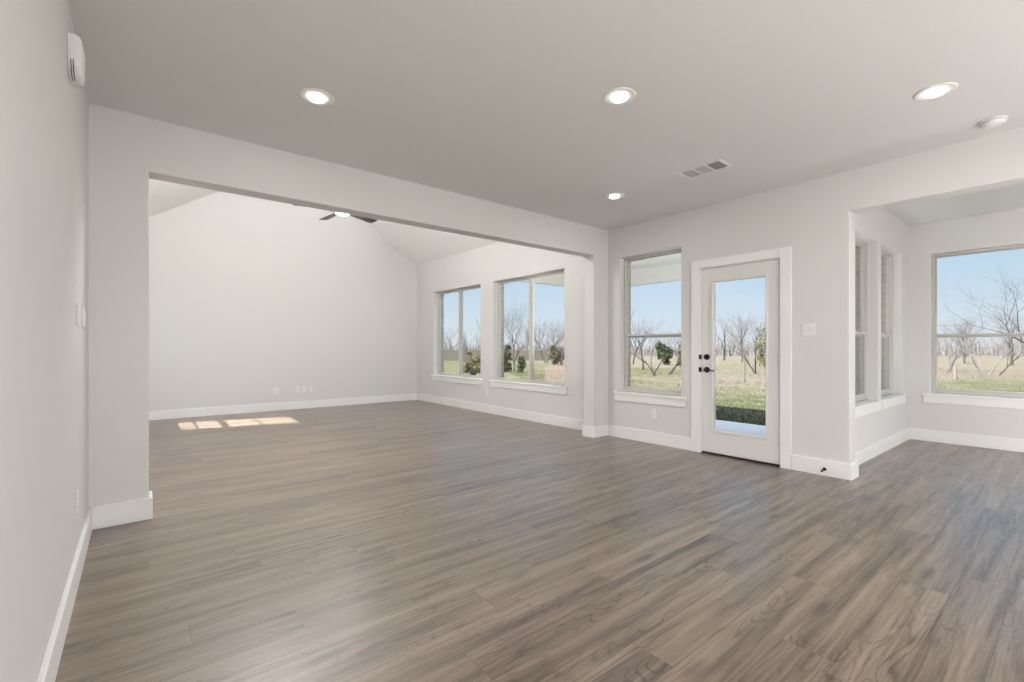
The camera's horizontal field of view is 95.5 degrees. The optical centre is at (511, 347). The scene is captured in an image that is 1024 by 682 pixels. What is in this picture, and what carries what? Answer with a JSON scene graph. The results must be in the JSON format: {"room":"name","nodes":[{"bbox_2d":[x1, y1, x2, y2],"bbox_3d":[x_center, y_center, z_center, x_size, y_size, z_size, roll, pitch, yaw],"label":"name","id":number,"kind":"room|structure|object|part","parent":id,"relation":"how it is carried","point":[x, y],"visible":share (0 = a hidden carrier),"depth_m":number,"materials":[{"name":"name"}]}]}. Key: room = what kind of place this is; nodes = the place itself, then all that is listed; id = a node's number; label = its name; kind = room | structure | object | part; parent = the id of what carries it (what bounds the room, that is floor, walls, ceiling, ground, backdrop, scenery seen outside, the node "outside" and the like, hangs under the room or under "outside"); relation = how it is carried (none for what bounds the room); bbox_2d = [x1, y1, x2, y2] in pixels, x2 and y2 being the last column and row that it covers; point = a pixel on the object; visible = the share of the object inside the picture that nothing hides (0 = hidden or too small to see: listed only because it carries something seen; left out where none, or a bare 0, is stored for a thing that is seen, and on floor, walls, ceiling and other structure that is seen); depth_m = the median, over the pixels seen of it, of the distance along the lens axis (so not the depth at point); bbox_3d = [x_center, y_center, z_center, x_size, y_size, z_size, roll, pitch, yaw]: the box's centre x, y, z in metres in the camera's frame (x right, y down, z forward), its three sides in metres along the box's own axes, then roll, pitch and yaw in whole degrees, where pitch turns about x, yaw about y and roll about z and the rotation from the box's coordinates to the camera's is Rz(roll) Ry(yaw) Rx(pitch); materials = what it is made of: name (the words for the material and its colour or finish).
{"room":"empty living room","nodes":[
{"label":"empty living room","id":0,"kind":"room"},
{"bbox_2d":[0,0,88,681],"bbox_3d":[-0.339,-0.201,-0.127,0.200,2.740,8.168,0,0,-39],"label":"wall","id":1,"kind":"structure","parent":0,"point":[44,117],"depth_m":1.50,"materials":[{"name":"white paint"}]},
{"bbox_2d":[36,507,92,681],"bbox_3d":[-0.201,1.097,-0.123,0.020,0.145,8.000,0,0,-39],"label":"baseboard","id":2,"kind":"structure","parent":1,"relation":"attached to","point":[48,670],"depth_m":1.88,"materials":[{"name":"white paint"}]},
{"bbox_2d":[67,32,84,85],"bbox_3d":[-2.021,-1.317,2.159,0.049,0.181,0.192,0,0,-39],"label":"door chime","id":3,"kind":"object","parent":1,"relation":"attached to","point":[75,50],"visible":1,"depth_m":2.10,"materials":[{"name":"white plastic"}]},
{"bbox_2d":[76,490,78,515],"bbox_3d":[-2.236,0.797,2.392,0.008,0.115,0.070,0,0,-39],"label":"wall outlet","id":4,"kind":"object","parent":1,"relation":"attached to","point":[77,492],"visible":1,"depth_m":2.37,"materials":[{"name":"white plastic"}]},
{"bbox_2d":[77,303,80,325],"bbox_3d":[-2.275,-0.176,2.443,0.011,0.115,0.116,0,0,-39],"label":"light switch","id":5,"kind":"object","parent":1,"relation":"attached to","point":[78,304],"visible":1,"depth_m":2.41,"materials":[{"name":"white plastic"}]},
{"bbox_2d":[82,307,85,327],"bbox_3d":[-2.476,-0.176,2.692,0.011,0.115,0.116,0,0,-39],"label":"light switch","id":6,"kind":"object","parent":1,"relation":"attached to","point":[83,308],"visible":1,"depth_m":2.65,"materials":[{"name":"white plastic"}]},
{"bbox_2d":[149,191,416,410],"bbox_3d":[-4.253,-1.171,8.875,5.286,4.680,0.200,0,0,-39],"label":"wall","id":7,"kind":"structure","parent":0,"point":[249,297],"depth_m":8.57,"materials":[{"name":"white paint"}]},
{"bbox_2d":[273,387,278,393],"bbox_3d":[-4.385,0.797,8.635,0.100,0.120,0.008,0,0,-39],"label":"wall outlet","id":8,"kind":"object","parent":7,"relation":"attached to","point":[275,389],"visible":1,"depth_m":8.64,"materials":[{"name":"white plastic"}]},
{"bbox_2d":[149,393,416,420],"bbox_3d":[-4.138,1.097,8.827,5.126,0.145,0.020,0,0,-39],"label":"baseboard","id":9,"kind":"structure","parent":7,"relation":"attached to","point":[224,410],"depth_m":8.57,"materials":[{"name":"white paint"}]},
{"bbox_2d":[149,179,498,265],"bbox_3d":[-2.533,-2.693,6.872,5.451,1.915,5.479,0,0,-39],"label":"ceiling","id":10,"kind":"structure","parent":0,"point":[420,245],"depth_m":8.91,"materials":[{"name":"white paint"}]},
{"bbox_2d":[295,205,377,222],"bbox_3d":[-2.504,-2.723,6.791,1.277,1.565,1.260,0,0,-39],"label":"ceiling fan","id":11,"kind":"object","parent":10,"relation":"hanging from","point":[369,220],"visible":0.25,"depth_m":7.10,"materials":[{"name":"grey"}]},
{"bbox_3d":[-2.743,-1.996,7.045,0.555,0.035,0.140,0,0,45],"label":"fan blade","id":12,"kind":"part","parent":11,"relation":"part of","materials":[{"name":"grey"}]},
{"bbox_3d":[-2.305,-1.996,7.117,0.140,0.035,0.555,0,0,27],"label":"fan blade","id":13,"kind":"part","parent":11,"relation":"part of","materials":[{"name":"grey"}]},
{"bbox_2d":[89,103,607,506],"bbox_3d":[-0.769,-1.169,4.665,5.246,4.677,0.168,0,0,-39],"label":"wall","id":14,"kind":"structure","parent":0,"point":[127,150],"depth_m":3.22,"materials":[{"name":"white paint"}]},
{"bbox_2d":[92,491,152,529],"bbox_3d":[-2.645,1.097,3.152,0.324,0.145,0.208,0,0,-39],"label":"baseboard","id":15,"kind":"structure","parent":14,"relation":"attached to","point":[120,513],"depth_m":3.08,"materials":[{"name":"white paint"}]},
{"bbox_2d":[582,425,607,437],"bbox_3d":[1.106,1.097,6.177,0.289,0.145,0.208,0,0,-39],"label":"baseboard","id":16,"kind":"structure","parent":14,"relation":"attached to","point":[588,431],"depth_m":6.09,"materials":[{"name":"white paint"}]},
{"bbox_2d":[441,262,630,391],"bbox_3d":[0.441,-0.237,7.587,0.074,3.212,8.029,0,0,-39],"label":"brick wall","id":17,"kind":"structure","parent":0,"point":[502,285],"depth_m":8.35,"materials":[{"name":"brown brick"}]},
{"bbox_2d":[55,400,1023,681],"bbox_3d":[1.150,1.229,4.498,8.324,0.120,13.798,0,0,-39],"label":"floor","id":18,"kind":"structure","parent":0,"point":[410,540],"depth_m":2.55,"materials":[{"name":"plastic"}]},
{"bbox_2d":[68,0,1023,229],"bbox_3d":[2.923,-1.621,2.299,8.324,0.100,8.149,0,0,-39],"label":"ceiling","id":19,"kind":"structure","parent":0,"point":[497,101],"depth_m":2.77,"materials":[{"name":"white paint"}]},
{"bbox_2d":[298,88,333,105],"bbox_3d":[-1.223,-1.560,2.910,0.208,0.020,0.208,0,0,-39],"label":"recessed light","id":20,"kind":"object","parent":19,"relation":"in","point":[314,96],"visible":1,"depth_m":2.89,"materials":[{"name":"white plastic"}]},
{"bbox_2d":[604,192,624,198],"bbox_3d":[1.059,-1.560,4.803,0.208,0.020,0.208,0,0,-39],"label":"recessed light","id":21,"kind":"object","parent":19,"relation":"in","point":[610,195],"visible":1,"depth_m":4.78,"materials":[{"name":"white plastic"}]},
{"bbox_2d":[602,87,635,105],"bbox_3d":[0.669,-1.560,2.905,0.208,0.020,0.208,0,0,-39],"label":"recessed light","id":22,"kind":"object","parent":19,"relation":"in","point":[613,97],"visible":1,"depth_m":2.89,"materials":[{"name":"white plastic"}]},
{"bbox_2d":[676,159,732,178],"bbox_3d":[1.687,-1.567,4.088,0.236,0.007,0.402,0,0,-39],"label":"ceiling vent","id":23,"kind":"object","parent":19,"relation":"in","point":[716,165],"visible":1,"depth_m":4.08,"materials":[{"name":"white plastic"}]},
{"bbox_2d":[913,82,958,100],"bbox_3d":[2.593,-1.560,2.848,0.208,0.020,0.208,0,0,-39],"label":"recessed light","id":24,"kind":"object","parent":19,"relation":"in","point":[935,91],"visible":1,"depth_m":2.83,"materials":[{"name":"white plastic"}]},
{"bbox_2d":[979,115,1007,128],"bbox_3d":[3.321,-1.549,3.205,0.140,0.042,0.140,0,0,-39],"label":"smoke detector","id":25,"kind":"object","parent":19,"relation":"attached to","point":[996,121],"visible":1,"depth_m":3.17,"materials":[{"name":"white plastic"}]},
{"bbox_2d":[631,253,680,270],"bbox_3d":[2.392,-1.631,7.533,2.893,0.100,5.074,0,0,-39],"label":"ceiling","id":26,"kind":"structure","parent":0,"point":[673,259],"depth_m":8.62,"materials":[{"name":"white paint"}]},
{"bbox_2d":[417,127,1023,463],"bbox_3d":[2.120,-0.337,5.312,0.165,3.012,13.548,0,0,-39],"label":"wall","id":27,"kind":"structure","parent":0,"point":[814,217],"depth_m":4.63,"materials":[{"name":"white paint"}]},
{"bbox_2d":[431,285,482,384],"bbox_3d":[-1.069,-0.242,9.240,0.200,1.858,1.877,0,0,-39],"label":"window","id":28,"kind":"structure","parent":27,"relation":"in","point":[476,380],"depth_m":9.25,"materials":[{"name":"grey plastic"}]},
{"bbox_3d":[-1.288,-0.301,9.615,0.040,1.688,0.806,0,0,-39],"label":"sash","id":29,"kind":"part","parent":28,"relation":"part of","materials":[{"name":"clear glass"}]},
{"bbox_3d":[-1.098,0.586,9.216,0.125,0.026,1.877,0,0,-39],"label":"sill","id":30,"kind":"part","parent":28,"relation":"part of","materials":[{"name":"white paint"}]},
{"bbox_3d":[-0.749,-0.301,8.947,0.040,1.688,0.806,0,0,-39],"label":"sash","id":31,"kind":"part","parent":28,"relation":"part of","materials":[{"name":"clear glass"}]},
{"bbox_2d":[417,393,583,429],"bbox_3d":[-0.484,1.097,8.395,0.020,0.145,5.280,0,0,-39],"label":"baseboard","id":32,"kind":"structure","parent":27,"relation":"attached to","point":[565,422],"depth_m":7.83,"materials":[{"name":"white paint"}]},
{"bbox_2d":[489,270,567,394],"bbox_3d":[0.270,-0.242,7.580,0.200,1.858,1.912,0,0,-39],"label":"window","id":33,"kind":"structure","parent":27,"relation":"in","point":[521,384],"depth_m":7.59,"materials":[{"name":"grey plastic"}]},
{"bbox_3d":[0.045,-0.301,7.962,0.040,1.688,0.824,0,0,-39],"label":"sash","id":34,"kind":"part","parent":33,"relation":"part of","materials":[{"name":"grey plastic"}]},
{"bbox_3d":[0.240,0.586,7.556,0.125,0.026,1.912,0,0,-39],"label":"sill","id":35,"kind":"part","parent":33,"relation":"part of","materials":[{"name":"white paint"}]},
{"bbox_3d":[0.595,-0.301,7.280,0.040,1.688,0.824,0,0,-39],"label":"sash","id":36,"kind":"part","parent":33,"relation":"part of","materials":[{"name":"grey plastic"}]},
{"bbox_2d":[608,424,690,450],"bbox_3d":[1.658,1.097,5.738,0.020,0.145,1.208,0,0,-39],"label":"baseboard","id":37,"kind":"structure","parent":27,"relation":"attached to","point":[680,442],"depth_m":5.67,"materials":[{"name":"white paint"}]},
{"bbox_2d":[613,249,686,407],"bbox_3d":[1.731,-0.242,5.768,0.200,1.858,1.044,0,0,-39],"label":"window","id":38,"kind":"structure","parent":27,"relation":"in","point":[656,398],"depth_m":5.89,"materials":[{"name":"grey plastic"}]},
{"bbox_3d":[1.702,0.586,5.744,0.125,0.026,1.044,0,0,-39],"label":"sill","id":39,"kind":"part","parent":38,"relation":"part of","materials":[{"name":"white paint"}]},
{"bbox_3d":[1.771,0.187,5.800,0.028,0.715,0.834,0,0,-39],"label":"sash","id":40,"kind":"part","parent":38,"relation":"part of","materials":[{"name":"grey plastic"}]},
{"bbox_3d":[1.794,-0.636,5.819,0.028,1.019,0.834,0,0,-39],"label":"sash","id":41,"kind":"part","parent":38,"relation":"part of","materials":[{"name":"clear glass"}]},
{"bbox_2d":[652,409,656,418],"bbox_3d":[1.730,0.801,5.658,0.008,0.115,0.070,0,0,-39],"label":"wall outlet","id":42,"kind":"object","parent":27,"relation":"attached to","point":[654,411],"visible":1,"depth_m":5.65,"materials":[{"name":"white plastic"}]},
{"bbox_2d":[691,246,791,468],"bbox_3d":[2.423,0.098,4.915,0.253,2.143,1.033,0,0,-39],"label":"door","id":43,"kind":"structure","parent":27,"relation":"in","point":[775,449],"depth_m":4.79,"materials":[{"name":"white paint"}]},
{"bbox_3d":[2.158,0.243,5.093,0.064,0.066,0.146,0,0,-39],"label":"lever handle","id":44,"kind":"part","parent":43,"relation":"part of","materials":[{"name":"black metal"}]},
{"bbox_3d":[2.392,0.092,4.889,0.069,1.662,0.592,0,0,-39],"label":"lite frame","id":45,"kind":"part","parent":43,"relation":"part of","materials":[{"name":"white paint"}]},
{"bbox_2d":[802,323,815,335],"bbox_3d":[2.779,-0.173,4.354,0.011,0.115,0.116,0,0,-39],"label":"light switch","id":46,"kind":"object","parent":27,"relation":"attached to","point":[807,328],"visible":1,"depth_m":4.36,"materials":[{"name":"white plastic"}]},
{"bbox_2d":[791,454,858,480],"bbox_3d":[2.910,1.097,4.333,0.205,0.145,0.484,0,0,-39],"label":"baseboard","id":47,"kind":"structure","parent":27,"relation":"attached to","point":[840,470],"depth_m":4.23,"materials":[{"name":"white paint"}]},
{"bbox_2d":[444,350,1023,425],"bbox_3d":[56.295,1.369,89.109,320.000,0.001,380.000,0,0,-39],"label":"ground","id":48,"kind":"structure","parent":0,"point":[988,362],"depth_m":23.78,"materials":[{"name":"plant"}]},
{"bbox_2d":[444,328,464,357],"bbox_3d":[-7.105,-0.736,56.104,3.400,4.243,2.360,0,0,-9],"label":"bare tree","id":49,"kind":"object","parent":48,"relation":"on","point":[451,328],"visible":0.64,"depth_m":56.05,"materials":[{"name":"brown plant"}]},
{"bbox_2d":[455,327,479,351],"bbox_3d":[-4.562,-0.673,50.072,3.705,4.098,2.162,0,0,-39],"label":"bare tree","id":50,"kind":"object","parent":48,"relation":"on","point":[456,327],"visible":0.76,"depth_m":49.77,"materials":[{"name":"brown plant"}]},
{"bbox_2d":[458,349,480,374],"bbox_3d":[-1.817,0.734,21.994,1.537,1.331,1.531,0,0,42],"label":"bush","id":51,"kind":"object","parent":48,"relation":"on","point":[466,368],"visible":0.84,"depth_m":21.84,"materials":[{"name":"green plant"}]},
{"bbox_2d":[444,350,553,360],"bbox_3d":[-1.970,0.809,48.560,23.358,1.120,0.120,0,0,-2],"label":"fence","id":52,"kind":"object","parent":48,"relation":"on","point":[453,354],"visible":0.2,"depth_m":48.59,"materials":[{"name":"brown wood"}]},
{"bbox_2d":[504,342,512,371],"bbox_3d":[-0.350,0.537,26.313,1.028,1.725,0.804,0,0,-39],"label":"bush","id":53,"kind":"object","parent":48,"relation":"on","point":[507,366],"visible":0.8,"depth_m":26.18,"materials":[{"name":"green plant"}]},
{"bbox_2d":[516,356,526,372],"bbox_3d":[0.488,0.908,25.382,0.514,0.984,0.570,0,0,-39],"label":"bush","id":54,"kind":"object","parent":48,"relation":"on","point":[521,361],"visible":1,"depth_m":25.31,"materials":[{"name":"green plant"}]},
{"bbox_2d":[504,293,543,371],"bbox_3d":[0.383,-0.909,25.564,3.138,4.558,3.300,0,0,-18],"label":"bare tree","id":55,"kind":"object","parent":48,"relation":"on","point":[512,316],"visible":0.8,"depth_m":25.80,"materials":[{"name":"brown plant"}]},
{"bbox_2d":[517,319,540,350],"bbox_3d":[1.989,-1.060,46.214,3.768,4.893,3.366,0,0,32],"label":"bare tree","id":56,"kind":"object","parent":48,"relation":"on","point":[526,319],"visible":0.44,"depth_m":45.96,"materials":[{"name":"grey plant"}]},
{"bbox_2d":[522,311,563,362],"bbox_3d":[3.749,-0.996,42.354,5.844,4.884,6.037,0,0,17],"label":"bare tree","id":57,"kind":"object","parent":48,"relation":"on","point":[555,329],"visible":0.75,"depth_m":42.20,"materials":[{"name":"grey plant"}]},
{"bbox_2d":[544,362,563,381],"bbox_3d":[3.998,1.372,30.993,3.710,0.035,26.953,0,0,5],"label":"dirt path","id":58,"kind":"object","parent":48,"relation":"on","point":[550,369],"visible":0.3,"depth_m":25.42,"materials":[{"name":"beige soil"}]},
{"bbox_2d":[537,332,563,364],"bbox_3d":[3.273,-0.157,36.021,2.750,3.202,3.951,0,0,37],"label":"bare tree","id":59,"kind":"object","parent":58,"relation":"on","point":[559,347],"visible":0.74,"depth_m":35.83,"materials":[{"name":"grey plant"}]},
{"bbox_2d":[547,344,563,364],"bbox_3d":[3.476,0.549,37.034,1.330,1.701,1.411,0,0,-39],"label":"bush","id":60,"kind":"object","parent":58,"relation":"on","point":[555,360],"visible":0.68,"depth_m":36.84,"materials":[{"name":"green plant"}]},
{"bbox_2d":[508,372,765,425],"bbox_3d":[2.939,1.342,15.882,8.047,0.065,20.000,0,0,-39],"label":"grass","id":61,"kind":"structure","parent":48,"relation":"on","point":[536,375],"depth_m":11.20,"materials":[{"name":"green plant"}]},
{"bbox_2d":[631,312,663,369],"bbox_3d":[8.187,-0.765,28.819,3.505,4.283,1.670,0,0,-1],"label":"bare tree","id":62,"kind":"object","parent":48,"relation":"on","point":[639,312],"visible":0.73,"depth_m":29.04,"materials":[{"name":"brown plant"}]},
{"bbox_2d":[631,308,666,364],"bbox_3d":[10.505,-1.037,37.361,4.507,4.835,3.527,0,0,38],"label":"bare tree","id":63,"kind":"object","parent":48,"relation":"on","point":[635,350],"visible":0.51,"depth_m":37.83,"materials":[{"name":"grey plant"}]},
{"bbox_2d":[642,338,656,355],"bbox_3d":[22.436,-0.771,74.830,2.994,4.467,2.981,0,0,-6],"label":"tree","id":64,"kind":"object","parent":48,"relation":"on","point":[651,338],"visible":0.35,"depth_m":74.61,"materials":[{"name":"brown plant"}]},
{"bbox_2d":[644,331,661,355],"bbox_3d":[22.883,-0.961,74.782,4.278,4.841,3.014,0,0,37],"label":"tree","id":65,"kind":"object","parent":48,"relation":"on","point":[657,331],"visible":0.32,"depth_m":74.88,"materials":[{"name":"brown plant"}]},
{"bbox_2d":[631,322,680,375],"bbox_3d":[7.040,0.010,22.338,3.438,2.854,3.839,0,0,-30],"label":"bare tree","id":66,"kind":"object","parent":48,"relation":"on","point":[653,372],"visible":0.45,"depth_m":22.49,"materials":[{"name":"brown plant"}]},
{"bbox_2d":[655,340,673,364],"bbox_3d":[12.113,0.388,37.044,1.480,2.023,1.460,0,0,-39],"label":"bush","id":67,"kind":"object","parent":48,"relation":"on","point":[661,352],"visible":0.95,"depth_m":36.88,"materials":[{"name":"green plant"}]},
{"bbox_2d":[665,318,680,373],"bbox_3d":[8.852,-0.178,24.236,2.948,3.241,3.663,0,0,-2],"label":"bare tree","id":68,"kind":"object","parent":48,"relation":"on","point":[678,362],"visible":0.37,"depth_m":23.88,"materials":[{"name":"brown plant"}]},
{"bbox_2d":[673,349,680,367],"bbox_3d":[11.679,0.732,31.991,1.311,1.335,1.110,0,0,-39],"label":"bush","id":69,"kind":"object","parent":48,"relation":"on","point":[679,351],"visible":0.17,"depth_m":31.79,"materials":[{"name":"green plant"}]},
{"bbox_2d":[631,375,765,385],"bbox_3d":[8.486,1.295,17.177,1.850,0.169,10.030,0,0,-39],"label":"field","id":70,"kind":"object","parent":48,"relation":"on","point":[735,382],"visible":0.37,"depth_m":17.67,"materials":[{"name":"plant"}]},
{"bbox_2d":[716,337,732,355],"bbox_3d":[34.720,-0.413,75.519,4.235,3.757,2.606,0,0,33],"label":"tree","id":71,"kind":"object","parent":48,"relation":"on","point":[725,337],"visible":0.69,"depth_m":75.71,"materials":[{"name":"brown plant"}]},
{"bbox_2d":[716,311,733,359],"bbox_3d":[22.373,-1.671,49.836,3.446,6.109,5.622,0,0,28],"label":"bare tree","id":72,"kind":"object","parent":48,"relation":"on","point":[724,348],"visible":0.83,"depth_m":49.88,"materials":[{"name":"brown plant"}]},
{"bbox_2d":[444,339,1023,355],"bbox_3d":[54.756,-0.176,99.922,150.419,3.091,112.691,0,0,-39],"label":"scrub","id":73,"kind":"object","parent":48,"relation":"on","point":[996,350],"visible":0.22,"depth_m":82.02,"materials":[{"name":"plant"}]},
{"bbox_2d":[726,332,741,355],"bbox_3d":[35.895,-0.771,75.561,2.981,4.467,2.994,0,0,27],"label":"tree","id":74,"kind":"object","parent":48,"relation":"on","point":[733,332],"visible":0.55,"depth_m":75.78,"materials":[{"name":"brown plant"}]},
{"bbox_2d":[723,310,753,361],"bbox_3d":[21.814,-1.400,44.501,3.520,5.560,5.093,0,0,12],"label":"bare tree","id":75,"kind":"object","parent":48,"relation":"on","point":[738,320],"visible":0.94,"depth_m":44.03,"materials":[{"name":"grey plant"}]},
{"bbox_2d":[716,420,765,436],"bbox_3d":[2.335,1.344,7.539,2.813,0.150,5.154,0,0,-39],"label":"patio slab","id":76,"kind":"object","parent":48,"relation":"on","point":[760,430],"depth_m":7.40,"materials":[{"name":"grey concrete"}]},
{"bbox_2d":[716,312,765,373],"bbox_3d":[12.399,-0.363,24.826,2.940,3.600,3.949,0,0,-16],"label":"bare tree","id":77,"kind":"object","parent":48,"relation":"on","point":[747,361],"visible":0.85,"depth_m":24.72,"materials":[{"name":"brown plant"}]},
{"bbox_2d":[752,323,765,371],"bbox_3d":[13.178,0.028,23.980,1.597,2.742,1.695,0,0,-39],"label":"cedar","id":78,"kind":"object","parent":48,"relation":"on","point":[762,357],"visible":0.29,"depth_m":24.09,"materials":[{"name":"green plant"}]},
{"bbox_2d":[538,363,1023,397],"bbox_3d":[16.022,1.318,25.151,27.037,0.113,17.060,0,0,-39],"label":"dry weeds","id":79,"kind":"object","parent":48,"relation":"on","point":[751,363],"visible":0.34,"depth_m":21.98,"materials":[{"name":"beige plant"}]},
{"bbox_2d":[937,332,951,355],"bbox_3d":[68.486,-1.040,73.820,5.079,5.005,4.831,0,0,-39],"label":"tree","id":80,"kind":"object","parent":48,"relation":"on","point":[946,332],"visible":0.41,"depth_m":74.15,"materials":[{"name":"brown plant"}]},
{"bbox_2d":[953,365,956,378],"bbox_3d":[19.546,1.085,20.505,0.148,0.675,0.136,0,0,-39],"label":"post","id":81,"kind":"object","parent":48,"relation":"on","point":[954,366],"visible":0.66,"depth_m":20.47,"materials":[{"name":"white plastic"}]},
{"bbox_2d":[939,314,979,363],"bbox_3d":[38.375,-0.970,39.901,4.229,4.707,2.717,0,0,-32],"label":"bare tree","id":82,"kind":"object","parent":48,"relation":"on","point":[967,322],"visible":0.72,"depth_m":39.94,"materials":[{"name":"grey plant"}]},
{"bbox_2d":[956,337,976,377],"bbox_3d":[20.866,0.350,21.207,0.934,2.066,1.202,0,0,-12],"label":"bare tree","id":83,"kind":"object","parent":48,"relation":"on","point":[973,375],"visible":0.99,"depth_m":21.13,"materials":[{"name":"brown plant"}]},
{"bbox_2d":[937,313,1001,371],"bbox_3d":[25.293,-0.387,26.133,2.557,3.573,3.807,0,0,8],"label":"bare tree","id":84,"kind":"object","parent":48,"relation":"on","point":[955,357],"visible":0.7,"depth_m":25.97,"materials":[{"name":"grey plant"}]},
{"bbox_2d":[938,258,1023,342],"bbox_3d":[14.374,-0.603,13.292,5.029,3.991,4.243,0,0,22],"label":"bare tree","id":85,"kind":"object","parent":48,"relation":"on","point":[1004,284],"visible":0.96,"depth_m":13.03,"materials":[{"name":"brown plant"}]},
{"bbox_2d":[938,305,1023,377],"bbox_3d":[21.595,-0.607,21.786,3.862,4.080,5.210,0,0,-16],"label":"bare tree","id":86,"kind":"object","parent":48,"relation":"on","point":[977,367],"visible":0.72,"depth_m":21.65,"materials":[{"name":"brown plant"}]},
{"bbox_2d":[962,328,1001,356],"bbox_3d":[73.524,-1.040,73.077,4.831,5.005,5.078,0,0,-18],"label":"tree","id":87,"kind":"object","parent":48,"relation":"on","point":[988,328],"visible":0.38,"depth_m":72.42,"materials":[{"name":"brown plant"}]},
{"bbox_2d":[981,305,1023,364],"bbox_3d":[38.286,-1.282,35.576,3.238,5.310,2.959,0,0,13],"label":"bare tree","id":88,"kind":"object","parent":48,"relation":"on","point":[1010,330],"visible":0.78,"depth_m":35.88,"materials":[{"name":"grey plant"}]},
{"bbox_2d":[995,325,1023,374],"bbox_3d":[25.065,0.108,22.662,2.069,2.570,2.052,0,0,-4],"label":"bare tree","id":89,"kind":"object","parent":48,"relation":"on","point":[1011,362],"visible":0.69,"depth_m":22.96,"materials":[{"name":"brown plant"}]},
{"bbox_2d":[855,245,884,401],"bbox_3d":[3.990,-0.101,5.427,2.737,2.940,0.209,0,0,-39],"label":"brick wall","id":90,"kind":"structure","parent":0,"point":[857,248],"depth_m":5.27,"materials":[{"name":"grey brick"}]},
{"bbox_2d":[855,209,908,450],"bbox_3d":[4.027,-0.226,5.216,2.813,2.790,0.165,0,0,-39],"label":"wall","id":91,"kind":"structure","parent":0,"point":[880,229],"depth_m":5.29,"materials":[{"name":"white paint"}]},
{"bbox_2d":[855,237,882,417],"bbox_3d":[3.632,-0.242,4.874,1.020,1.858,0.200,0,0,-39],"label":"window","id":92,"kind":"structure","parent":91,"relation":"in","point":[864,407],"depth_m":5.17,"materials":[{"name":"grey plastic"}]},
{"bbox_3d":[3.580,-0.636,4.937,0.868,1.019,0.028,0,0,-39],"label":"sash","id":93,"kind":"part","parent":92,"relation":"part of","materials":[{"name":"grey plastic"}]},
{"bbox_3d":[3.599,0.187,4.913,0.868,0.715,0.028,0,0,-39],"label":"sash","id":94,"kind":"part","parent":92,"relation":"part of","materials":[{"name":"grey plastic"}]},
{"bbox_3d":[3.592,-0.301,4.922,0.918,1.740,0.075,0,0,-39],"label":"frame","id":95,"kind":"part","parent":92,"relation":"part of","materials":[{"name":"grey plastic"}]},
{"bbox_3d":[3.655,0.586,4.845,1.020,0.026,0.125,0,0,-39],"label":"sill","id":96,"kind":"part","parent":92,"relation":"part of","materials":[{"name":"white paint"}]},
{"bbox_2d":[855,428,909,464],"bbox_3d":[4.072,1.097,5.133,2.648,0.145,0.020,0,0,-39],"label":"baseboard","id":97,"kind":"structure","parent":91,"relation":"attached to","point":[862,455],"depth_m":5.12,"materials":[{"name":"white paint"}]},
{"bbox_2d":[881,249,906,409],"bbox_3d":[4.456,-0.242,5.539,1.070,1.858,0.200,0,0,-39],"label":"window","id":98,"kind":"structure","parent":91,"relation":"in","point":[890,400],"depth_m":5.82,"materials":[{"name":"grey plastic"}]},
{"bbox_3d":[4.386,-0.636,5.587,0.868,1.019,0.028,0,0,-39],"label":"sash","id":99,"kind":"part","parent":98,"relation":"part of","materials":[{"name":"grey plastic"}]},
{"bbox_3d":[4.405,0.187,5.564,0.868,0.715,0.028,0,0,-39],"label":"sash","id":100,"kind":"part","parent":98,"relation":"part of","materials":[{"name":"grey plastic"}]},
{"bbox_3d":[4.398,-0.301,5.573,0.918,1.740,0.075,0,0,-39],"label":"frame","id":101,"kind":"part","parent":98,"relation":"part of","materials":[{"name":"grey plastic"}]},
{"bbox_3d":[4.479,0.586,5.510,1.070,0.026,0.125,0,0,-39],"label":"sill","id":102,"kind":"part","parent":98,"relation":"part of","materials":[{"name":"white paint"}]},
{"bbox_2d":[909,207,1023,438],"bbox_3d":[6.810,-0.201,3.978,0.164,2.740,5.584,0,0,-39],"label":"wall","id":103,"kind":"structure","parent":0,"point":[1004,228],"depth_m":5.73,"materials":[{"name":"white paint"}]},
{"bbox_2d":[910,428,1023,452],"bbox_3d":[6.067,1.097,4.751,0.020,0.145,3.080,0,0,-39],"label":"baseboard","id":104,"kind":"structure","parent":103,"relation":"attached to","point":[983,441],"depth_m":5.53,"materials":[{"name":"white paint"}]},
{"bbox_2d":[921,244,1023,408],"bbox_3d":[5.847,-0.242,5.144,0.200,1.858,1.968,0,0,-39],"label":"window","id":105,"kind":"structure","parent":103,"relation":"in","point":[1001,400],"depth_m":5.61,"materials":[{"name":"grey plastic"}]},
{"bbox_3d":[5.818,0.586,5.121,0.125,0.026,1.968,0,0,-39],"label":"sill","id":106,"kind":"part","parent":105,"relation":"part of","materials":[{"name":"white paint"}]},
{"bbox_3d":[5.910,-0.636,5.195,0.028,1.019,1.758,0,0,-39],"label":"sash","id":107,"kind":"part","parent":105,"relation":"part of","materials":[{"name":"clear glass"}]},
{"bbox_3d":[5.887,0.187,5.176,0.028,0.715,1.758,0,0,-39],"label":"sash","id":108,"kind":"part","parent":105,"relation":"part of","materials":[{"name":"grey plastic"}]},
{"bbox_3d":[1.884,-0.006,10.140,0.290,2.550,0.300,0,0,-39],"label":"patio column","id":109,"kind":"structure","parent":0,"visible":0},
{"bbox_2d":[518,263,680,286],"bbox_3d":[2.393,-1.431,7.547,2.913,0.300,5.094,0,0,-39],"label":"beam","id":110,"kind":"structure","parent":109,"relation":"on","point":[669,273],"depth_m":9.20,"materials":[{"name":"white paint"}]}
]}

